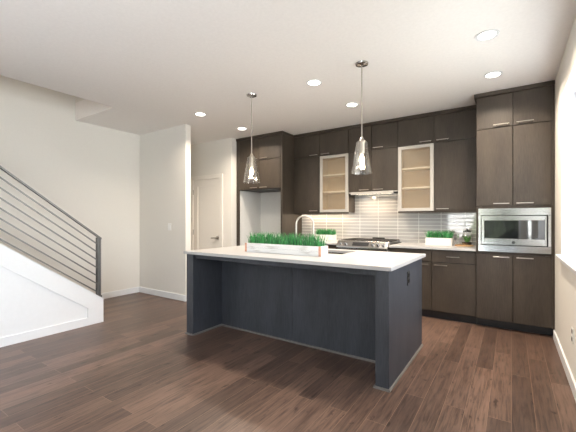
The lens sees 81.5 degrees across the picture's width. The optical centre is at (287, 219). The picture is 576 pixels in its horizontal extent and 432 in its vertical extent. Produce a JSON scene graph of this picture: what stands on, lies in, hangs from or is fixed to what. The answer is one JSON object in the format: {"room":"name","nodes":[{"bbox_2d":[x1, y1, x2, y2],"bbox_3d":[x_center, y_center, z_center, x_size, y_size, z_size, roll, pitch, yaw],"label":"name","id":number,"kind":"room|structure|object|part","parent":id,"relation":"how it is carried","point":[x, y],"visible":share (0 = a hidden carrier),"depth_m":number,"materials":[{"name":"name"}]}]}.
{"room":"kitchen","nodes":[
{"label":"kitchen","id":0,"kind":"room"},
{"bbox_2d":[0,244,103,346],"bbox_3d":[-3.282,-0.139,2.749,0.120,2.803,3.426,0,0,34],"label":"wall","id":1,"kind":"structure","parent":0,"point":[36,301],"depth_m":3.57,"materials":[{"name":"white paint"}]},
{"bbox_2d":[0,166,101,296],"bbox_3d":[-3.251,-0.685,2.784,0.060,3.298,3.317,0,0,34],"label":"stair railing","id":2,"kind":"object","parent":1,"relation":"on","point":[98,239],"visible":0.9,"depth_m":3.74,"materials":[{"name":"metal"}]},
{"bbox_3d":[-3.252,-1.045,2.783,0.048,2.579,3.315,0,0,34],"label":"handrail","id":3,"kind":"part","parent":2,"relation":"part of","materials":[{"name":"metal"}]},
{"bbox_3d":[-2.347,0.592,4.138,0.060,0.742,0.060,0,0,34],"label":"post","id":4,"kind":"part","parent":2,"relation":"part of","materials":[{"name":"metal"}]},
{"bbox_2d":[0,75,138,293],"bbox_3d":[-4.082,-1.287,3.737,0.120,5.100,8.960,0,0,34],"label":"wall","id":5,"kind":"structure","parent":0,"point":[90,172],"depth_m":4.92,"materials":[{"name":"paint"}]},
{"bbox_2d":[101,287,138,298],"bbox_3d":[-2.931,1.216,5.338,0.016,0.095,1.220,0,0,34],"label":"baseboard","id":6,"kind":"structure","parent":5,"relation":"attached to","point":[135,289],"depth_m":5.54,"materials":[{"name":"white wood"}]},
{"bbox_2d":[75,96,83,102],"bbox_3d":[-2.663,-2.788,4.708,1.160,2.097,0.100,0,0,34],"label":"wall","id":7,"kind":"structure","parent":0,"point":[77,99],"depth_m":4.95,"materials":[{"name":"paint"}]},
{"bbox_2d":[139,124,190,300],"bbox_3d":[-2.068,-0.108,5.545,1.220,2.743,0.116,0,0,34],"label":"wall","id":8,"kind":"structure","parent":0,"point":[165,154],"depth_m":5.45,"materials":[{"name":"paint"}]},
{"bbox_2d":[191,138,235,246],"bbox_3d":[-1.494,-0.108,6.404,1.220,2.743,0.110,0,0,34],"label":"wall","id":9,"kind":"structure","parent":0,"point":[217,156],"depth_m":6.12,"materials":[{"name":"paint"}]},
{"bbox_2d":[191,174,222,249],"bbox_3d":[-1.548,0.209,6.395,0.878,2.108,0.166,0,0,34],"label":"door","id":10,"kind":"structure","parent":9,"relation":"in","point":[206,190],"depth_m":6.39,"materials":[{"name":"paint"}]},
{"bbox_2d":[236,142,257,245],"bbox_3d":[-0.824,-0.108,6.413,0.105,2.743,0.650,0,0,34],"label":"wall","id":11,"kind":"structure","parent":0,"point":[236,142],"depth_m":6.14,"materials":[{"name":"paint"}]},
{"bbox_2d":[240,191,280,245],"bbox_3d":[-0.326,0.368,6.106,0.921,1.790,0.602,0,0,34],"label":"wall","id":12,"kind":"structure","parent":0,"point":[259,212],"depth_m":6.41,"materials":[{"name":"paint"}]},
{"bbox_2d":[0,0,575,144],"bbox_3d":[-1.614,-1.610,2.089,6.055,0.260,8.960,0,0,34],"label":"ceiling","id":13,"kind":"structure","parent":0,"point":[139,67],"depth_m":3.01,"materials":[{"name":"paint"}]},
{"bbox_2d":[194,112,206,115],"bbox_3d":[-1.225,-1.476,4.680,0.172,0.006,0.172,0,0,34],"label":"recessed light","id":14,"kind":"object","parent":13,"relation":"in","point":[195,113],"visible":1,"depth_m":4.68,"materials":[{"name":"white plastic"}]},
{"bbox_2d":[245,93,257,174],"bbox_3d":[-0.431,-0.959,3.962,0.201,1.040,0.201,0,0,34],"label":"pendant light","id":15,"kind":"object","parent":13,"relation":"hanging from","point":[251,95],"visible":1,"depth_m":3.94,"materials":[{"name":"silver metal"}]},
{"bbox_3d":[-0.431,-1.115,3.962,0.010,0.686,0.011,0,0,34],"label":"rod","id":16,"kind":"part","parent":15,"relation":"part of","materials":[{"name":"silver metal"}]},
{"bbox_2d":[249,154,254,166],"bbox_3d":[-0.431,-0.701,3.962,0.074,0.163,0.074,0,0,34],"label":"socket","id":17,"kind":"object","parent":15,"relation":"attached to","point":[251,158],"depth_m":3.93,"materials":[{"name":"silver metal"}]},
{"bbox_2d":[306,79,321,85],"bbox_3d":[0.280,-1.476,3.606,0.172,0.006,0.172,0,0,34],"label":"recessed light","id":18,"kind":"object","parent":13,"relation":"in","point":[313,82],"visible":1,"depth_m":3.59,"materials":[{"name":"white plastic"}]},
{"bbox_2d":[308,81,319,84],"bbox_3d":[0.280,-1.477,3.606,0.126,0.004,0.126,0,0,34],"label":"diffuser","id":19,"kind":"object","parent":18,"relation":"attached to","point":[309,82],"depth_m":3.61,"materials":[{"name":"white plastic"}]},
{"bbox_2d":[345,102,358,106],"bbox_3d":[0.823,-1.476,4.295,0.172,0.006,0.172,0,0,34],"label":"recessed light","id":20,"kind":"object","parent":13,"relation":"in","point":[351,104],"visible":1,"depth_m":4.28,"materials":[{"name":"white plastic"}]},
{"bbox_2d":[352,60,372,173],"bbox_3d":[0.699,-0.959,3.165,0.201,1.040,0.201,0,0,34],"label":"pendant light","id":21,"kind":"object","parent":13,"relation":"hanging from","point":[360,64],"visible":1,"depth_m":3.15,"materials":[{"name":"silver"}]},
{"bbox_3d":[0.699,-1.115,3.165,0.010,0.686,0.011,0,0,34],"label":"rod","id":22,"kind":"part","parent":21,"relation":"part of","materials":[{"name":"silver metal"}]},
{"bbox_2d":[358,137,365,153],"bbox_3d":[0.699,-0.701,3.165,0.074,0.163,0.074,0,0,34],"label":"socket","id":23,"kind":"object","parent":21,"relation":"attached to","point":[361,142],"depth_m":3.14,"materials":[{"name":"silver metal"}]},
{"bbox_3d":[0.699,-0.576,3.165,0.054,0.084,0.054,0,0,34],"label":"bulb","id":24,"kind":"part","parent":21,"relation":"part of","materials":[{"name":"white glass"}]},
{"bbox_2d":[475,29,499,40],"bbox_3d":[1.595,-1.476,2.678,0.172,0.006,0.172,0,0,34],"label":"recessed light","id":25,"kind":"object","parent":13,"relation":"in","point":[489,34],"visible":1,"depth_m":2.67,"materials":[{"name":"white plastic"}]},
{"bbox_2d":[478,31,495,39],"bbox_3d":[1.595,-1.477,2.678,0.126,0.004,0.126,0,0,34],"label":"diffuser","id":26,"kind":"object","parent":25,"relation":"attached to","point":[484,35],"depth_m":2.68,"materials":[{"name":"white plastic"}]},
{"bbox_2d":[483,71,502,78],"bbox_3d":[2.089,-1.476,3.408,0.172,0.006,0.172,0,0,34],"label":"recessed light","id":27,"kind":"object","parent":13,"relation":"in","point":[493,74],"visible":1,"depth_m":3.40,"materials":[{"name":"white plastic"}]},
{"bbox_2d":[486,72,499,77],"bbox_3d":[2.089,-1.477,3.408,0.126,0.004,0.126,0,0,34],"label":"diffuser","id":28,"kind":"object","parent":27,"relation":"attached to","point":[491,74],"depth_m":3.40,"materials":[{"name":"white plastic"}]},
{"bbox_2d":[0,292,575,431],"bbox_3d":[-1.614,1.323,2.089,6.055,0.120,8.960,0,0,34],"label":"floor","id":29,"kind":"structure","parent":0,"point":[137,369],"depth_m":2.63,"materials":[{"name":"brown wood"}]},
{"bbox_2d":[236,131,301,245],"bbox_3d":[-0.351,-0.107,6.087,1.037,2.740,0.659,0,0,34],"label":"refrigerator surround","id":30,"kind":"object","parent":29,"relation":"on","point":[273,152],"visible":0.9,"depth_m":5.77,"materials":[{"name":"brown wood"}]},
{"bbox_3d":[-0.691,-1.234,5.970,0.452,0.388,0.020,0,0,34],"label":"door","id":31,"kind":"part","parent":30,"relation":"part of","materials":[{"name":"brown wood"}]},
{"bbox_3d":[-0.691,-0.784,5.970,0.452,0.499,0.020,0,0,34],"label":"door","id":32,"kind":"part","parent":30,"relation":"part of","materials":[{"name":"brown wood"}]},
{"bbox_3d":[-0.427,-1.455,5.973,1.037,0.044,0.342,0,0,34],"label":"crown","id":33,"kind":"part","parent":30,"relation":"part of","materials":[{"name":"brown wood"}]},
{"bbox_3d":[-0.310,-1.234,5.715,0.452,0.388,0.020,0,0,34],"label":"door","id":34,"kind":"part","parent":30,"relation":"part of","materials":[{"name":"brown wood"}]},
{"bbox_3d":[-0.310,-0.784,5.715,0.452,0.499,0.020,0,0,34],"label":"door","id":35,"kind":"part","parent":30,"relation":"part of","materials":[{"name":"brown wood"}]},
{"bbox_3d":[0.065,-0.107,5.829,0.035,2.740,0.626,0,0,34],"label":"panel","id":36,"kind":"part","parent":30,"relation":"part of","materials":[{"name":"brown wood"}]},
{"bbox_2d":[183,245,425,392],"bbox_3d":[0.124,0.805,3.553,2.290,0.916,1.183,0,0,34],"label":"kitchen island","id":37,"kind":"object","parent":29,"relation":"on","point":[359,304],"visible":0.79,"depth_m":3.24,"materials":[{"name":"white quartz"},{"name":"painted wood"}]},
{"bbox_3d":[-0.778,0.820,4.128,0.105,0.886,1.090,0,0,34],"label":"panel","id":38,"kind":"part","parent":37,"relation":"part of","materials":[{"name":"grey wood"}]},
{"bbox_3d":[-0.370,0.815,3.732,1.009,0.872,0.020,0,0,34],"label":"panel","id":39,"kind":"part","parent":37,"relation":"part of","materials":[{"name":"grey wood"}]},
{"bbox_3d":[0.108,1.255,3.528,2.268,0.016,1.102,0,0,34],"label":"shoe moulding","id":40,"kind":"part","parent":37,"relation":"part of","materials":[{"name":"wood"}]},
{"bbox_2d":[183,245,425,270],"bbox_3d":[0.124,0.361,3.553,2.290,0.029,1.183,0,0,34],"label":"island countertop","id":41,"kind":"structure","parent":37,"relation":"on","point":[358,259],"depth_m":3.07,"materials":[{"name":"white stone"}]},
{"bbox_2d":[245,231,327,256],"bbox_3d":[-0.057,0.234,3.444,0.982,0.224,0.224,0,0,34],"label":"grass planter","id":42,"kind":"object","parent":41,"relation":"on","point":[310,246],"visible":1,"depth_m":3.37,"materials":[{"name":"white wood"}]},
{"bbox_2d":[295,215,314,235],"bbox_3d":[0.174,0.146,3.592,0.230,0.402,0.105,0,0,3],"label":"faucet","id":43,"kind":"object","parent":41,"relation":"on","point":[299,217],"visible":0.65,"depth_m":3.59,"materials":[{"name":"silver metal"}]},
{"bbox_3d":[0.477,0.815,3.167,1.021,0.872,0.020,0,0,34],"label":"panel","id":44,"kind":"part","parent":37,"relation":"part of","materials":[{"name":"grey wood"}]},
{"bbox_3d":[1.002,0.820,2.939,0.103,0.886,1.090,0,0,34],"label":"panel","id":45,"kind":"part","parent":37,"relation":"part of","materials":[{"name":"grey wood"}]},
{"bbox_2d":[407,271,409,285],"bbox_3d":[1.047,0.508,2.908,0.006,0.120,0.070,0,0,34],"label":"outlet","id":46,"kind":"object","parent":37,"relation":"attached to","point":[408,272],"depth_m":2.90,"materials":[{"name":"black plastic"}]},
{"bbox_2d":[326,245,337,248],"bbox_3d":[0.706,0.821,5.372,0.505,0.884,0.674,0,0,34],"label":"base cabinet","id":47,"kind":"object","parent":29,"relation":"on","point":[329,246],"visible":0.02,"depth_m":5.03,"materials":[{"name":"brown"}]},
{"bbox_2d":[336,237,401,251],"bbox_3d":[1.208,0.770,4.985,0.756,0.985,0.739,0,0,34],"label":"gas range","id":48,"kind":"object","parent":29,"relation":"on","point":[374,243],"visible":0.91,"depth_m":4.77,"materials":[{"name":"silver metal"}]},
{"bbox_3d":[1.046,0.711,4.742,0.744,0.585,0.028,0,0,34],"label":"oven door","id":49,"kind":"part","parent":48,"relation":"part of","materials":[{"name":"silver metal"}]},
{"bbox_3d":[1.057,0.356,4.760,0.756,0.110,0.130,0,0,34],"label":"control panel","id":50,"kind":"part","parent":48,"relation":"part of","materials":[{"name":"silver metal"}]},
{"bbox_2d":[389,248,432,316],"bbox_3d":[1.772,0.821,4.660,0.539,0.884,0.674,0,0,34],"label":"base cabinet","id":51,"kind":"object","parent":29,"relation":"on","point":[427,311],"visible":0.29,"depth_m":4.30,"materials":[{"name":"brown wood"}]},
{"bbox_3d":[1.609,0.460,4.415,0.533,0.147,0.020,0,0,34],"label":"drawer","id":52,"kind":"part","parent":51,"relation":"part of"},
{"bbox_3d":[1.609,0.850,4.415,0.533,0.611,0.020,0,0,34],"label":"door","id":53,"kind":"part","parent":51,"relation":"part of","materials":[{"name":"brown wood"}]},
{"bbox_2d":[389,243,475,250],"bbox_3d":[1.980,0.362,4.521,1.035,0.030,0.658,0,0,34],"label":"countertop","id":54,"kind":"structure","parent":51,"relation":"on","point":[399,245],"depth_m":4.33,"materials":[{"name":"white stone"}]},
{"bbox_2d":[425,230,454,245],"bbox_3d":[2.069,0.242,4.570,0.389,0.209,0.200,0,0,34],"label":"grass planter","id":55,"kind":"object","parent":54,"relation":"on","point":[443,239],"visible":1,"depth_m":4.52,"materials":[{"name":"white ceramic"}]},
{"bbox_2d":[455,244,473,246],"bbox_3d":[2.311,0.338,4.385,0.224,0.018,0.224,0,0,34],"label":"serving tray","id":56,"kind":"object","parent":54,"relation":"on","point":[460,245],"visible":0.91,"depth_m":4.30,"materials":[{"name":"brown wood"}]},
{"bbox_2d":[462,229,471,244],"bbox_3d":[2.341,0.222,4.371,0.142,0.213,0.142,0,0,34],"label":"terrarium","id":57,"kind":"object","parent":56,"relation":"on","point":[466,239],"visible":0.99,"depth_m":4.34,"materials":[{"name":"clear glass"}]},
{"bbox_2d":[463,236,470,241],"bbox_3d":[2.339,0.251,4.369,0.108,0.095,0.113,0,0,34],"label":"plant","id":58,"kind":"object","parent":57,"relation":"on","point":[466,239],"depth_m":4.35,"materials":[{"name":"green plant"}]},
{"bbox_2d":[432,249,476,323],"bbox_3d":[2.203,0.821,4.372,0.499,0.884,0.674,0,0,34],"label":"base cabinet","id":59,"kind":"object","parent":29,"relation":"on","point":[453,272],"visible":0.93,"depth_m":4.12,"materials":[{"name":"brown wood"}]},
{"bbox_3d":[2.040,0.460,4.127,0.493,0.147,0.020,0,0,34],"label":"drawer","id":60,"kind":"part","parent":59,"relation":"part of","materials":[{"name":"brown wood"}]},
{"bbox_2d":[474,80,554,335],"bbox_3d":[2.695,-0.107,4.019,0.751,2.740,0.714,0,0,34],"label":"tall cabinet","id":61,"kind":"object","parent":29,"relation":"on","point":[515,126],"visible":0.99,"depth_m":3.73,"materials":[{"name":"brown wood"}]},
{"bbox_3d":[2.376,0.775,3.854,0.353,0.759,0.020,0,0,34],"label":"door","id":62,"kind":"part","parent":61,"relation":"part of","materials":[{"name":"brown wood"}]},
{"bbox_3d":[2.376,-0.605,3.854,0.353,0.893,0.020,0,0,34],"label":"door","id":63,"kind":"part","parent":61,"relation":"part of","materials":[{"name":"brown wood"}]},
{"bbox_3d":[2.376,-1.242,3.854,0.353,0.371,0.020,0,0,34],"label":"door","id":64,"kind":"part","parent":61,"relation":"part of","materials":[{"name":"brown wood"}]},
{"bbox_2d":[478,207,550,253],"bbox_3d":[2.629,0.119,3.908,0.674,0.498,0.449,0,0,34],"label":"microwave","id":65,"kind":"object","parent":61,"relation":"in","point":[512,230],"visible":1,"depth_m":3.72,"materials":[{"name":"silver metal"}]},
{"bbox_3d":[2.509,0.121,3.736,0.602,0.328,0.022,0,0,34],"label":"door","id":66,"kind":"part","parent":65,"relation":"part of","materials":[{"name":"silver metal"}]},
{"bbox_3d":[2.766,0.121,3.565,0.010,0.328,0.016,0,0,34],"label":"trim","id":67,"kind":"part","parent":65,"relation":"part of","materials":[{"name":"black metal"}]},
{"bbox_3d":[2.701,-1.455,4.027,0.751,0.044,0.695,0,0,34],"label":"crown","id":68,"kind":"part","parent":61,"relation":"part of","materials":[{"name":"brown wood"}]},
{"bbox_3d":[2.670,0.775,3.658,0.342,0.759,0.020,0,0,34],"label":"door","id":69,"kind":"part","parent":61,"relation":"part of","materials":[{"name":"brown wood"}]},
{"bbox_3d":[2.670,-0.605,3.658,0.342,0.893,0.020,0,0,34],"label":"door","id":70,"kind":"part","parent":61,"relation":"part of","materials":[{"name":"brown wood"}]},
{"bbox_3d":[2.670,-1.242,3.658,0.342,0.371,0.020,0,0,34],"label":"door","id":71,"kind":"part","parent":61,"relation":"part of","materials":[{"name":"brown wood"}]},
{"bbox_3d":[0.283,0.821,5.655,0.513,0.884,0.674,0,0,34],"label":"base cabinet","id":72,"kind":"object","parent":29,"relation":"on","visible":0},
{"bbox_2d":[290,239,337,244],"bbox_3d":[0.492,0.362,5.515,1.015,0.030,0.658,0,0,34],"label":"countertop","id":73,"kind":"structure","parent":72,"relation":"on","point":[336,241],"depth_m":5.09,"materials":[{"name":"white stone"}]},
{"bbox_2d":[315,228,335,240],"bbox_3d":[0.624,0.242,5.541,0.389,0.209,0.200,0,0,34],"label":"grass planter","id":74,"kind":"object","parent":73,"relation":"on","point":[331,235],"visible":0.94,"depth_m":5.47,"materials":[{"name":"white ceramic"}]},
{"bbox_2d":[554,15,575,381],"bbox_3d":[0.845,-0.108,0.446,0.140,2.743,8.960,0,0,34],"label":"wall","id":75,"kind":"structure","parent":0,"point":[565,280],"depth_m":3.03,"materials":[{"name":"paint"}]},
{"bbox_2d":[553,330,575,401],"bbox_3d":[0.593,1.216,0.208,0.016,0.095,8.005,0,0,34],"label":"baseboard","id":76,"kind":"structure","parent":75,"relation":"attached to","point":[571,380],"depth_m":2.74,"materials":[{"name":"white wood"}]},
{"bbox_2d":[555,61,575,274],"bbox_3d":[1.970,-0.377,2.171,0.183,1.530,2.199,0,0,34],"label":"window","id":77,"kind":"structure","parent":75,"relation":"in","point":[567,258],"depth_m":3.02,"materials":[{"name":"white glass"}]},
{"bbox_3d":[1.954,0.333,2.182,0.145,0.024,2.199,0,0,34],"label":"sill","id":78,"kind":"part","parent":77,"relation":"part of","materials":[{"name":"white paint"}]},
{"bbox_2d":[571,326,573,343],"bbox_3d":[2.138,0.868,2.514,0.008,0.116,0.070,0,0,34],"label":"wall outlet","id":79,"kind":"object","parent":75,"relation":"attached to","point":[572,329],"visible":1,"depth_m":2.49,"materials":[{"name":"white plastic"}]},
{"bbox_3d":[1.378,-0.109,5.406,4.765,2.743,0.120,0,0,34],"label":"wall","id":80,"kind":"structure","parent":0,"visible":0},
{"bbox_2d":[294,134,319,158],"bbox_3d":[0.383,-1.242,5.807,0.509,0.377,0.309,0,0,34],"label":"upper cabinet","id":81,"kind":"object","parent":80,"relation":"attached to","point":[306,146],"visible":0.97,"depth_m":5.70,"materials":[{"name":"brown wood"}]},
{"bbox_2d":[294,105,475,137],"bbox_3d":[1.339,-1.455,5.181,2.793,0.044,0.288,0,0,34],"label":"crown molding","id":82,"kind":"structure","parent":81,"relation":"on","point":[471,106],"depth_m":4.88,"materials":[{"name":"brown wood"}]},
{"bbox_2d":[320,129,347,155],"bbox_3d":[0.808,-1.242,5.524,0.508,0.377,0.309,0,0,34],"label":"upper cabinet","id":83,"kind":"object","parent":80,"relation":"attached to","point":[331,143],"visible":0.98,"depth_m":5.41,"materials":[{"name":"brown wood"}]},
{"bbox_2d":[348,121,397,152],"bbox_3d":[1.341,-1.242,5.167,0.771,0.377,0.309,0,0,34],"label":"upper cabinet","id":84,"kind":"object","parent":80,"relation":"attached to","point":[380,136],"visible":0.76,"depth_m":5.04,"materials":[{"name":"brown wood"}]},
{"bbox_3d":[1.114,-1.242,5.185,0.369,0.371,0.020,0,0,34],"label":"door","id":85,"kind":"part","parent":84,"relation":"part of","materials":[{"name":"brown wood"}]},
{"bbox_3d":[1.435,-1.242,4.970,0.392,0.371,0.020,0,0,34],"label":"door","id":86,"kind":"part","parent":84,"relation":"part of","materials":[{"name":"brown wood"}]},
{"bbox_2d":[302,194,475,244],"bbox_3d":[1.426,-0.032,5.294,2.816,0.810,0.008,0,0,34],"label":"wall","id":87,"kind":"structure","parent":80,"relation":"attached to","point":[374,215],"depth_m":5.20,"materials":[{"name":"white tile"}]},
{"bbox_2d":[294,157,319,213],"bbox_3d":[0.383,-0.576,5.807,0.509,0.957,0.309,0,0,34],"label":"upper cabinet","id":88,"kind":"object","parent":87,"relation":"attached to","point":[306,170],"visible":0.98,"depth_m":5.70,"materials":[{"name":"brown wood"}]},
{"bbox_2d":[320,153,354,213],"bbox_3d":[0.816,-0.576,5.536,0.508,0.957,0.280,0,0,34],"label":"upper cabinet","id":89,"kind":"object","parent":87,"relation":"attached to","point":[335,198],"visible":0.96,"depth_m":5.62,"materials":[{"name":"brown wood"}]},
{"bbox_2d":[323,173,344,177],"bbox_3d":[0.820,-0.731,5.542,0.464,0.020,0.240,0,0,34],"label":"shelf","id":90,"kind":"object","parent":89,"relation":"attached to","point":[342,175],"depth_m":5.58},
{"bbox_2d":[323,191,344,193],"bbox_3d":[0.820,-0.456,5.542,0.464,0.020,0.240,0,0,34],"label":"shelf","id":91,"kind":"object","parent":89,"relation":"attached to","point":[324,192],"depth_m":5.50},
{"bbox_3d":[0.747,-0.108,5.433,0.508,0.022,0.018,0,0,34],"label":"light rail","id":92,"kind":"part","parent":89,"relation":"part of","materials":[{"name":"brown wood"}]},
{"bbox_2d":[348,147,397,192],"bbox_3d":[1.341,-0.741,5.167,0.771,0.627,0.309,0,0,34],"label":"upper cabinet","id":93,"kind":"object","parent":87,"relation":"attached to","point":[384,162],"visible":0.95,"depth_m":5.04,"materials":[{"name":"brown wood"}]},
{"bbox_3d":[1.114,-0.741,5.185,0.369,0.621,0.020,0,0,34],"label":"door","id":94,"kind":"part","parent":93,"relation":"part of","materials":[{"name":"brown wood"}]},
{"bbox_3d":[1.435,-0.741,4.970,0.392,0.621,0.020,0,0,34],"label":"door","id":95,"kind":"part","parent":93,"relation":"part of","materials":[{"name":"brown wood"}]},
{"bbox_2d":[349,190,397,195],"bbox_3d":[1.338,-0.405,5.163,0.765,0.044,0.304,0,0,34],"label":"range hood","id":96,"kind":"object","parent":87,"relation":"attached to","point":[389,191],"visible":0.93,"depth_m":5.04,"materials":[{"name":"silver metal"}]},
{"bbox_2d":[398,143,433,212],"bbox_3d":[1.873,-0.576,4.829,0.486,0.957,0.280,0,0,34],"label":"upper cabinet","id":97,"kind":"object","parent":87,"relation":"attached to","point":[415,162],"visible":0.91,"depth_m":4.90,"materials":[{"name":"brown wood"}]},
{"bbox_2d":[402,166,429,171],"bbox_3d":[1.878,-0.731,4.836,0.442,0.020,0.240,0,0,34],"label":"shelf","id":98,"kind":"object","parent":97,"relation":"attached to","point":[416,169],"depth_m":4.81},
{"bbox_2d":[402,186,429,189],"bbox_3d":[1.878,-0.456,4.836,0.442,0.020,0.240,0,0,34],"label":"shelf","id":99,"kind":"object","parent":97,"relation":"attached to","point":[408,187],"depth_m":4.81,"materials":[{"name":"beige wood"}]},
{"bbox_3d":[1.805,-0.108,4.727,0.486,0.022,0.018,0,0,34],"label":"light rail","id":100,"kind":"part","parent":97,"relation":"part of","materials":[{"name":"brown wood"}]},
{"bbox_2d":[434,138,475,212],"bbox_3d":[2.289,-0.576,4.534,0.529,0.957,0.309,0,0,34],"label":"upper cabinet","id":101,"kind":"object","parent":87,"relation":"attached to","point":[454,161],"visible":0.8,"depth_m":4.43,"materials":[{"name":"brown wood"}]},
{"bbox_3d":[2.229,-0.108,4.444,0.529,0.022,0.018,0,0,34],"label":"light rail","id":102,"kind":"part","parent":101,"relation":"part of","materials":[{"name":"brown wood"}]},
{"bbox_2d":[398,116,433,146],"bbox_3d":[1.865,-1.242,4.817,0.486,0.377,0.309,0,0,34],"label":"upper cabinet","id":103,"kind":"object","parent":80,"relation":"attached to","point":[417,131],"visible":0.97,"depth_m":4.71,"materials":[{"name":"brown wood"}]},
{"bbox_2d":[434,109,475,142],"bbox_3d":[2.289,-1.242,4.534,0.529,0.377,0.309,0,0,34],"label":"upper cabinet","id":104,"kind":"object","parent":80,"relation":"attached to","point":[461,125],"visible":0.84,"depth_m":4.43,"materials":[{"name":"brown wood"}]}
]}

